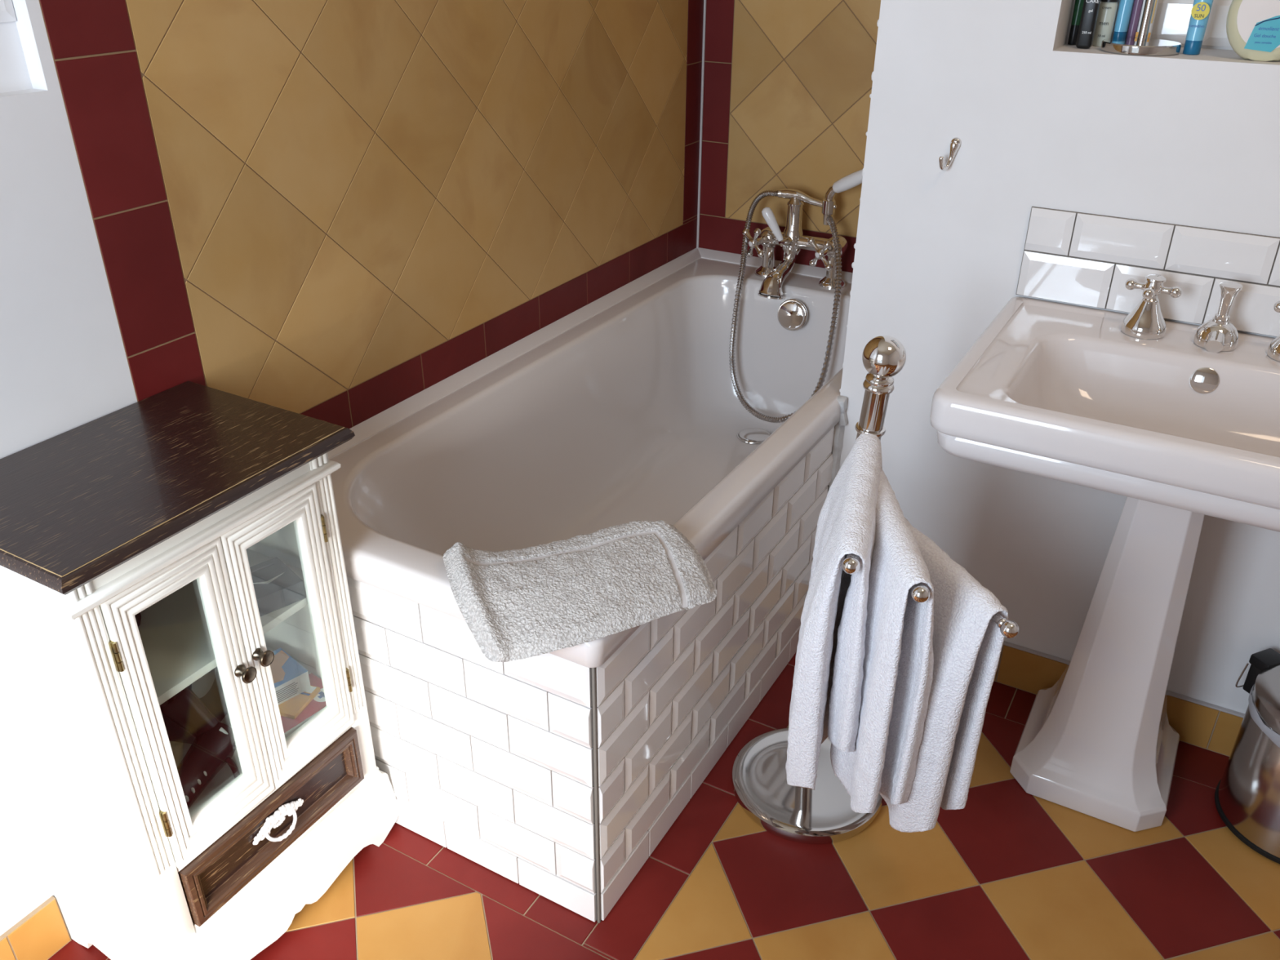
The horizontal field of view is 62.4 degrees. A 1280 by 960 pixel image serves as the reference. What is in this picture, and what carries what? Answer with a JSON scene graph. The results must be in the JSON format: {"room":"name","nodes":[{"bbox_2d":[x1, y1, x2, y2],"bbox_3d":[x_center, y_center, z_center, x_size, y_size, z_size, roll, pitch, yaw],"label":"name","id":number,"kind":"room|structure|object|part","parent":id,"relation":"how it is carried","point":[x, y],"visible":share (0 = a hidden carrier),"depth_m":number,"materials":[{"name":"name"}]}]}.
{"room":"bathroom","nodes":[
{"label":"bathroom","id":0,"kind":"room"},
{"bbox_2d":[0,0,703,935],"bbox_3d":[-0.708,-0.544,1.460,0.122,2.400,3.291,16,32,26],"label":"wall","id":1,"kind":"structure","parent":0,"point":[333,211],"depth_m":1.72,"materials":[{"name":"yellow tile"}]},
{"bbox_2d":[0,896,71,959],"bbox_3d":[-1.184,0.920,1.181,0.009,0.096,1.178,16,32,26],"label":"baseboard","id":2,"kind":"structure","parent":1,"relation":"attached to","point":[41,934],"depth_m":1.59,"materials":[{"name":"tile"}]},
{"bbox_2d":[48,484,1279,959],"bbox_3d":[0.553,0.884,1.412,2.802,0.050,3.291,16,32,26],"label":"floor","id":3,"kind":"structure","parent":0,"point":[1011,873],"depth_m":1.74,"materials":[{"name":"red tile"}]},
{"bbox_2d":[0,381,398,959],"bbox_3d":[-0.647,0.324,1.548,0.324,0.790,0.463,16,32,26],"label":"base cabinet","id":4,"kind":"object","parent":3,"relation":"on","point":[162,506],"visible":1,"depth_m":1.42,"materials":[{"name":"white paint"}]},
{"bbox_2d":[134,612,141,626],"bbox_3d":[-0.750,0.186,1.412,0.100,0.085,0.130,12,31,21],"label":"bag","id":5,"kind":"object","parent":4,"relation":"on","point":[138,616],"visible":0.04,"depth_m":1.45,"materials":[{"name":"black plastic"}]},
{"bbox_3d":[-0.653,0.016,1.385,0.306,0.050,0.426,16,32,26],"label":"cornice","id":6,"kind":"part","parent":4,"relation":"part of","materials":[{"name":"white paint"}]},
{"bbox_3d":[-0.579,0.294,1.378,0.020,0.436,0.168,16,32,26],"label":"door","id":7,"kind":"part","parent":4,"relation":"part of","materials":[{"name":"white paint"}]},
{"bbox_2d":[162,666,227,743],"bbox_3d":[-0.703,0.315,1.628,0.076,0.165,0.080,5,29,9],"label":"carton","id":8,"kind":"object","parent":4,"relation":"in","point":[208,688],"visible":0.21,"depth_m":1.63,"materials":[{"name":"brown cardboard"}]},
{"bbox_2d":[160,685,239,808],"bbox_3d":[-0.650,0.389,1.506,0.147,0.151,0.173,4,29,8],"label":"hair styler","id":9,"kind":"object","parent":4,"relation":"in","point":[213,746],"visible":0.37,"depth_m":1.53,"materials":[{"name":"red plastic"}]},
{"bbox_3d":[-0.661,0.344,1.550,0.076,0.094,0.051,-2,29,-4],"label":"handle","id":10,"kind":"part","parent":9,"relation":"part of","materials":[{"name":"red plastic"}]},
{"bbox_3d":[-0.541,0.298,1.465,0.018,0.618,0.400,16,32,26],"label":"frame","id":11,"kind":"part","parent":4,"relation":"part of","materials":[{"name":"white paint"}]},
{"bbox_2d":[137,548,307,705],"bbox_3d":[-0.665,0.199,1.492,0.265,0.013,0.367,16,32,26],"label":"shelf","id":12,"kind":"object","parent":4,"relation":"attached to","point":[175,635],"depth_m":1.46,"materials":[{"name":"white paint"}]},
{"bbox_3d":[-0.528,0.259,1.415,0.022,0.023,0.023,16,32,26],"label":"knob","id":13,"kind":"part","parent":4,"relation":"part of","materials":[{"name":"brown metal"}]},
{"bbox_3d":[-0.512,0.240,1.436,0.022,0.023,0.023,16,32,26],"label":"knob","id":14,"kind":"part","parent":4,"relation":"part of","materials":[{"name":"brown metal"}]},
{"bbox_3d":[-0.538,0.507,1.575,0.020,0.103,0.329,16,32,26],"label":"drawer","id":15,"kind":"part","parent":4,"relation":"part of","materials":[{"name":"brown wood"}]},
{"bbox_3d":[-0.543,0.506,1.578,0.007,0.056,0.281,16,32,26],"label":"drawer panel","id":16,"kind":"part","parent":4,"relation":"part of","materials":[{"name":"brown wood"}]},
{"bbox_2d":[249,556,306,616],"bbox_3d":[-0.539,0.154,1.528,0.075,0.030,0.085,-23,36,-36],"label":"carton","id":17,"kind":"object","parent":4,"relation":"on","point":[276,586],"visible":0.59,"depth_m":1.51,"materials":[{"name":"grey cardboard"}]},
{"bbox_3d":[-0.538,0.502,1.571,0.009,0.030,0.099,16,32,26],"label":"pull plate","id":18,"kind":"part","parent":4,"relation":"part of","materials":[{"name":"white metal"}]},
{"bbox_3d":[-0.496,0.225,1.505,0.020,0.436,0.164,16,32,26],"label":"door","id":19,"kind":"part","parent":4,"relation":"part of","materials":[{"name":"white paint"}]},
{"bbox_2d":[280,672,326,738],"bbox_3d":[-0.534,0.368,1.649,0.092,0.051,0.125,21,35,33],"label":"carton","id":20,"kind":"object","parent":4,"relation":"in","point":[317,704],"visible":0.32,"depth_m":1.62,"materials":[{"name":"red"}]},
{"bbox_2d":[278,684,319,719],"bbox_3d":[-0.546,0.339,1.641,0.070,0.008,0.070,9,30,16],"label":"packet","id":21,"kind":"object","parent":20,"relation":"on","point":[293,707],"visible":0.52,"depth_m":1.63,"materials":[{"name":"orange"}]},
{"bbox_2d":[270,647,311,705],"bbox_3d":[-0.576,0.312,1.646,0.083,0.035,0.088,25,37,37],"label":"carton","id":22,"kind":"object","parent":21,"relation":"on","point":[291,678],"visible":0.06,"depth_m":1.64,"materials":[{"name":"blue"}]},
{"bbox_2d":[270,650,289,683],"bbox_3d":[-0.572,0.296,1.640,0.070,0.001,0.076,25,37,37],"label":"picture","id":23,"kind":"object","parent":22,"relation":"on","point":[280,666],"depth_m":1.65,"materials":[{"name":"brown paper"}]},
{"bbox_3d":[-0.576,0.297,1.638,0.083,0.001,0.088,25,37,37],"label":"blue lid","id":24,"kind":"part","parent":22,"relation":"part of","materials":[{"name":"blue cardboard"}]},
{"bbox_2d":[346,426,834,923],"bbox_3d":[-0.138,0.200,2.052,0.707,0.530,0.922,16,32,26],"label":"bath panel","id":25,"kind":"object","parent":3,"relation":"on","point":[558,777],"depth_m":1.68,"materials":[{"name":"white tile"}]},
{"bbox_3d":[-0.365,0.384,1.714,0.696,0.530,0.029,16,32,26],"label":"foot panel","id":26,"kind":"part","parent":25,"relation":"part of","materials":[{"name":"white tile"}]},
{"bbox_2d":[327,247,853,667],"bbox_3d":[0.051,-0.058,2.281,0.714,0.404,1.683,16,32,26],"label":"bathtub","id":27,"kind":"object","parent":25,"relation":"on","point":[624,407],"visible":0.67,"depth_m":2.37,"materials":[{"name":"white ceramic"}]},
{"bbox_2d":[443,520,716,662],"bbox_3d":[-0.083,0.152,1.498,0.373,0.082,0.234,-6,29,-11],"label":"bath mat","id":28,"kind":"object","parent":27,"relation":"on","point":[530,602],"visible":1,"depth_m":1.46,"materials":[{"name":"grey fabric"}]},
{"bbox_3d":[0.390,-0.423,2.718,0.081,0.080,0.030,16,32,26],"label":"overflow knob","id":29,"kind":"part","parent":27,"relation":"part of","materials":[{"name":"silver metal"}]},
{"bbox_2d":[728,168,862,422],"bbox_3d":[0.423,-0.485,2.665,0.433,0.666,0.280,16,32,26],"label":"mixer tap","id":30,"kind":"object","parent":27,"relation":"attached to","point":[792,240],"visible":0.96,"depth_m":2.70,"materials":[{"name":"silver metal"}]},
{"bbox_3d":[0.306,-0.618,2.746,0.053,0.087,0.087,-14,32,-24],"label":"cross handle","id":31,"kind":"part","parent":30,"relation":"part of","materials":[{"name":"silver metal"}]},
{"bbox_3d":[0.338,-0.653,2.702,0.061,0.084,0.028,16,32,26],"label":"lever","id":32,"kind":"part","parent":30,"relation":"part of","materials":[{"name":"white ceramic"}]},
{"bbox_3d":[0.357,-0.534,2.736,0.067,0.114,0.149,16,32,26],"label":"spout","id":33,"kind":"part","parent":30,"relation":"part of","materials":[{"name":"silver metal"}]},
{"bbox_3d":[0.464,-0.572,2.666,0.054,0.082,0.083,-18,33,-30],"label":"cross handle","id":34,"kind":"part","parent":30,"relation":"part of","materials":[{"name":"silver metal"}]},
{"bbox_3d":[0.158,0.280,1.908,0.029,0.530,0.913,16,32,26],"label":"panel","id":35,"kind":"part","parent":25,"relation":"part of","materials":[{"name":"white tile"}]},
{"bbox_2d":[731,335,1018,844],"bbox_3d":[0.318,0.230,1.623,0.275,0.891,0.501,-3,29,-6],"label":"towel stand","id":36,"kind":"object","parent":3,"relation":"on","point":[824,815],"visible":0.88,"depth_m":1.84,"materials":[{"name":"silver metal"}]},
{"bbox_2d":[785,432,882,790],"bbox_3d":[0.291,0.214,1.561,0.111,0.517,0.257,7,29,12],"label":"hand towel","id":37,"kind":"object","parent":36,"relation":"hanging from","point":[825,702],"visible":0.92,"depth_m":1.47,"materials":[{"name":"white fabric"}]},
{"bbox_3d":[0.300,0.027,1.454,0.023,0.070,0.288,7,29,11],"label":"arm","id":38,"kind":"part","parent":36,"relation":"part of","materials":[{"name":"silver metal"}]},
{"bbox_2d":[830,469,933,813],"bbox_3d":[0.340,0.243,1.540,0.102,0.468,0.306,-1,29,-2],"label":"hand towel","id":39,"kind":"object","parent":36,"relation":"hanging from","point":[898,664],"visible":0.58,"depth_m":1.42,"materials":[{"name":"white fabric"}]},
{"bbox_3d":[0.339,0.062,1.441,0.023,0.030,0.336,-1,29,-3],"label":"arm","id":40,"kind":"part","parent":36,"relation":"part of","materials":[{"name":"silver metal"}]},
{"bbox_2d":[879,517,1008,832],"bbox_3d":[0.390,0.283,1.573,0.124,0.450,0.306,-13,31,-23],"label":"hand towel","id":41,"kind":"object","parent":36,"relation":"hanging from","point":[967,643],"visible":0.31,"depth_m":1.44,"materials":[{"name":"white fabric"}]},
{"bbox_3d":[0.407,0.112,1.478,0.023,0.032,0.355,-11,31,-20],"label":"arm","id":42,"kind":"part","parent":36,"relation":"part of","materials":[{"name":"silver metal"}]},
{"bbox_2d":[929,296,1279,831],"bbox_3d":[0.819,0.216,1.728,0.672,0.819,0.494,16,32,26],"label":"basin","id":43,"kind":"object","parent":3,"relation":"on","point":[1177,428],"visible":1,"depth_m":1.67,"materials":[{"name":"white ceramic"}]},
{"bbox_2d":[1120,274,1182,339],"bbox_3d":[0.816,-0.282,1.692,0.067,0.096,0.067,-5,29,-10],"label":"tap","id":44,"kind":"object","parent":43,"relation":"on","point":[1146,321],"visible":1,"depth_m":1.68,"materials":[{"name":"silver metal"}]},
{"bbox_3d":[0.816,-0.309,1.677,0.066,0.034,0.066,-5,29,-9],"label":"cross handle","id":45,"kind":"part","parent":44,"relation":"part of","materials":[{"name":"silver metal"}]},
{"bbox_2d":[1193,281,1242,352],"bbox_3d":[0.904,-0.254,1.640,0.062,0.100,0.077,16,32,26],"label":"spout","id":46,"kind":"object","parent":43,"relation":"on","point":[1218,334],"visible":1,"depth_m":1.64,"materials":[{"name":"silver metal"}]},
{"bbox_3d":[0.907,-0.275,1.636,0.032,0.058,0.032,16,32,26],"label":"waste knob","id":47,"kind":"part","parent":46,"relation":"part of","materials":[{"name":"silver metal"}]},
{"bbox_2d":[1266,301,1279,361],"bbox_3d":[0.999,-0.231,1.600,0.067,0.096,0.067,-5,29,-10],"label":"tap","id":48,"kind":"object","parent":43,"relation":"on","point":[1273,348],"visible":1,"depth_m":1.61,"materials":[{"name":"silver metal"}]},
{"bbox_3d":[1.000,-0.258,1.585,0.066,0.034,0.066,-5,29,-9],"label":"cross handle","id":49,"kind":"part","parent":48,"relation":"part of","materials":[{"name":"silver metal"}]},
{"bbox_2d":[1214,648,1279,863],"bbox_3d":[1.146,0.477,1.809,0.264,0.285,0.247,16,32,26],"label":"pedal bin","id":50,"kind":"object","parent":3,"relation":"on","point":[1247,793],"visible":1,"depth_m":1.79,"materials":[{"name":"silver metal"}]},
{"bbox_3d":[1.093,0.346,1.894,0.047,0.065,0.012,-11,31,-20],"label":"wire handle","id":51,"kind":"part","parent":50,"relation":"part of","materials":[{"name":"silver metal"}]},
{"bbox_3d":[1.154,0.375,1.748,0.243,0.048,0.243,16,32,26],"label":"lid","id":52,"kind":"part","parent":50,"relation":"part of","materials":[{"name":"silver metal"}]},
{"bbox_2d":[696,0,880,272],"bbox_3d":[1.354,-0.911,2.146,2.922,2.400,0.128,16,32,26],"label":"wall","id":53,"kind":"structure","parent":0,"point":[786,85],"depth_m":2.70,"materials":[{"name":"yellow tile"}]},
{"bbox_2d":[839,0,1279,713],"bbox_3d":[1.496,-0.633,1.640,2.101,2.400,0.747,16,32,26],"label":"wall","id":54,"kind":"structure","parent":0,"point":[1039,119],"depth_m":1.84,"materials":[{"name":"white paint"}]},
{"bbox_2d":[828,422,844,489],"bbox_3d":[0.402,0.095,2.248,0.016,0.525,0.021,16,32,26],"label":"trim","id":55,"kind":"structure","parent":54,"relation":"attached to","point":[838,433],"depth_m":2.16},
{"bbox_2d":[836,395,848,426],"bbox_3d":[0.404,-0.137,2.120,0.026,0.062,0.026,16,32,26],"label":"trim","id":56,"kind":"structure","parent":54,"relation":"attached to","point":[842,401],"depth_m":2.11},
{"bbox_2d":[938,137,960,170],"bbox_3d":[0.527,-0.557,1.808,0.042,0.054,0.018,-12,31,-21],"label":"robe hook","id":57,"kind":"object","parent":54,"relation":"attached to","point":[955,143],"visible":1,"depth_m":1.80,"materials":[{"name":"silver metal"}]},
{"bbox_2d":[1067,0,1084,44],"bbox_3d":[0.716,-0.787,1.715,0.017,0.150,0.021,3,29,6],"label":"tube","id":58,"kind":"object","parent":54,"relation":"on","point":[1078,5],"visible":0.77,"depth_m":1.73,"materials":[{"name":"green plastic"}]},
{"bbox_2d":[1075,0,1101,48],"bbox_3d":[0.716,-0.771,1.664,0.023,0.170,0.022,16,32,26],"label":"bottle","id":59,"kind":"object","parent":54,"relation":"on","point":[1091,8],"visible":1,"depth_m":1.68,"materials":[{"name":"black plastic"}]},
{"bbox_2d":[1092,0,1119,46],"bbox_3d":[0.756,-0.749,1.715,0.028,0.083,0.028,16,32,26],"label":"bottle","id":60,"kind":"object","parent":54,"relation":"on","point":[1108,8],"visible":0.98,"depth_m":1.71,"materials":[{"name":"grey plastic"}]},
{"bbox_2d":[994,640,1244,756],"bbox_3d":[1.306,0.532,1.903,2.095,0.101,0.010,16,32,26],"label":"baseboard","id":61,"kind":"structure","parent":54,"relation":"attached to","point":[1199,723],"depth_m":2.04,"materials":[{"name":"tile"}]},
{"bbox_2d":[1112,0,1133,38],"bbox_3d":[0.785,-0.780,1.702,0.031,0.150,0.022,-21,35,-34],"label":"toothpaste tube","id":62,"kind":"object","parent":54,"relation":"on","point":[1125,6],"visible":0.77,"depth_m":1.71,"materials":[{"name":"blue plastic"}]},
{"bbox_2d":[1126,0,1143,37],"bbox_3d":[0.803,-0.774,1.700,0.014,0.141,0.014,16,32,26],"label":"bottle","id":63,"kind":"object","parent":54,"relation":"on","point":[1135,18],"visible":0.79,"depth_m":1.71,"materials":[{"name":"purple plastic"}]},
{"bbox_2d":[1100,0,1182,56],"bbox_3d":[0.789,-0.808,1.596,0.116,0.300,0.116,16,32,26],"label":"stand","id":64,"kind":"object","parent":54,"relation":"on","point":[1141,45],"visible":1,"depth_m":1.64,"materials":[{"name":"grey metal"}]},
{"bbox_3d":[0.789,-0.814,1.593,0.014,0.286,0.014,16,32,26],"label":"post","id":65,"kind":"part","parent":64,"relation":"part of","materials":[{"name":"silver metal"}]},
{"bbox_2d":[1134,0,1159,38],"bbox_3d":[0.820,-0.779,1.690,0.022,0.160,0.021,16,32,26],"label":"bottle","id":66,"kind":"object","parent":54,"relation":"on","point":[1144,1],"visible":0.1,"depth_m":1.70,"materials":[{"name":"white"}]},
{"bbox_2d":[1015,206,1279,337],"bbox_3d":[0.949,-0.312,1.675,0.668,0.154,0.012,16,32,26],"label":"backsplash","id":67,"kind":"structure","parent":54,"relation":"attached to","point":[1072,257],"depth_m":1.72,"materials":[{"name":"white tile"}]},
{"bbox_2d":[1182,0,1213,54],"bbox_3d":[0.859,-0.730,1.611,0.029,0.150,0.032,16,32,26],"label":"tube","id":68,"kind":"object","parent":54,"relation":"on","point":[1201,10],"visible":1,"depth_m":1.62,"materials":[{"name":"blue plastic"}]},
{"bbox_2d":[1226,0,1279,61],"bbox_3d":[0.930,-0.699,1.545,0.120,0.159,0.045,16,32,26],"label":"bottle","id":69,"kind":"object","parent":54,"relation":"on","point":[1252,26],"visible":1,"depth_m":1.56,"materials":[{"name":"beige plastic"}]},
{"bbox_3d":[0.926,-0.656,1.544,0.066,0.058,0.001,16,32,26],"label":"teal panel","id":70,"kind":"part","parent":69,"relation":"part of","materials":[{"name":"teal"}]}
]}

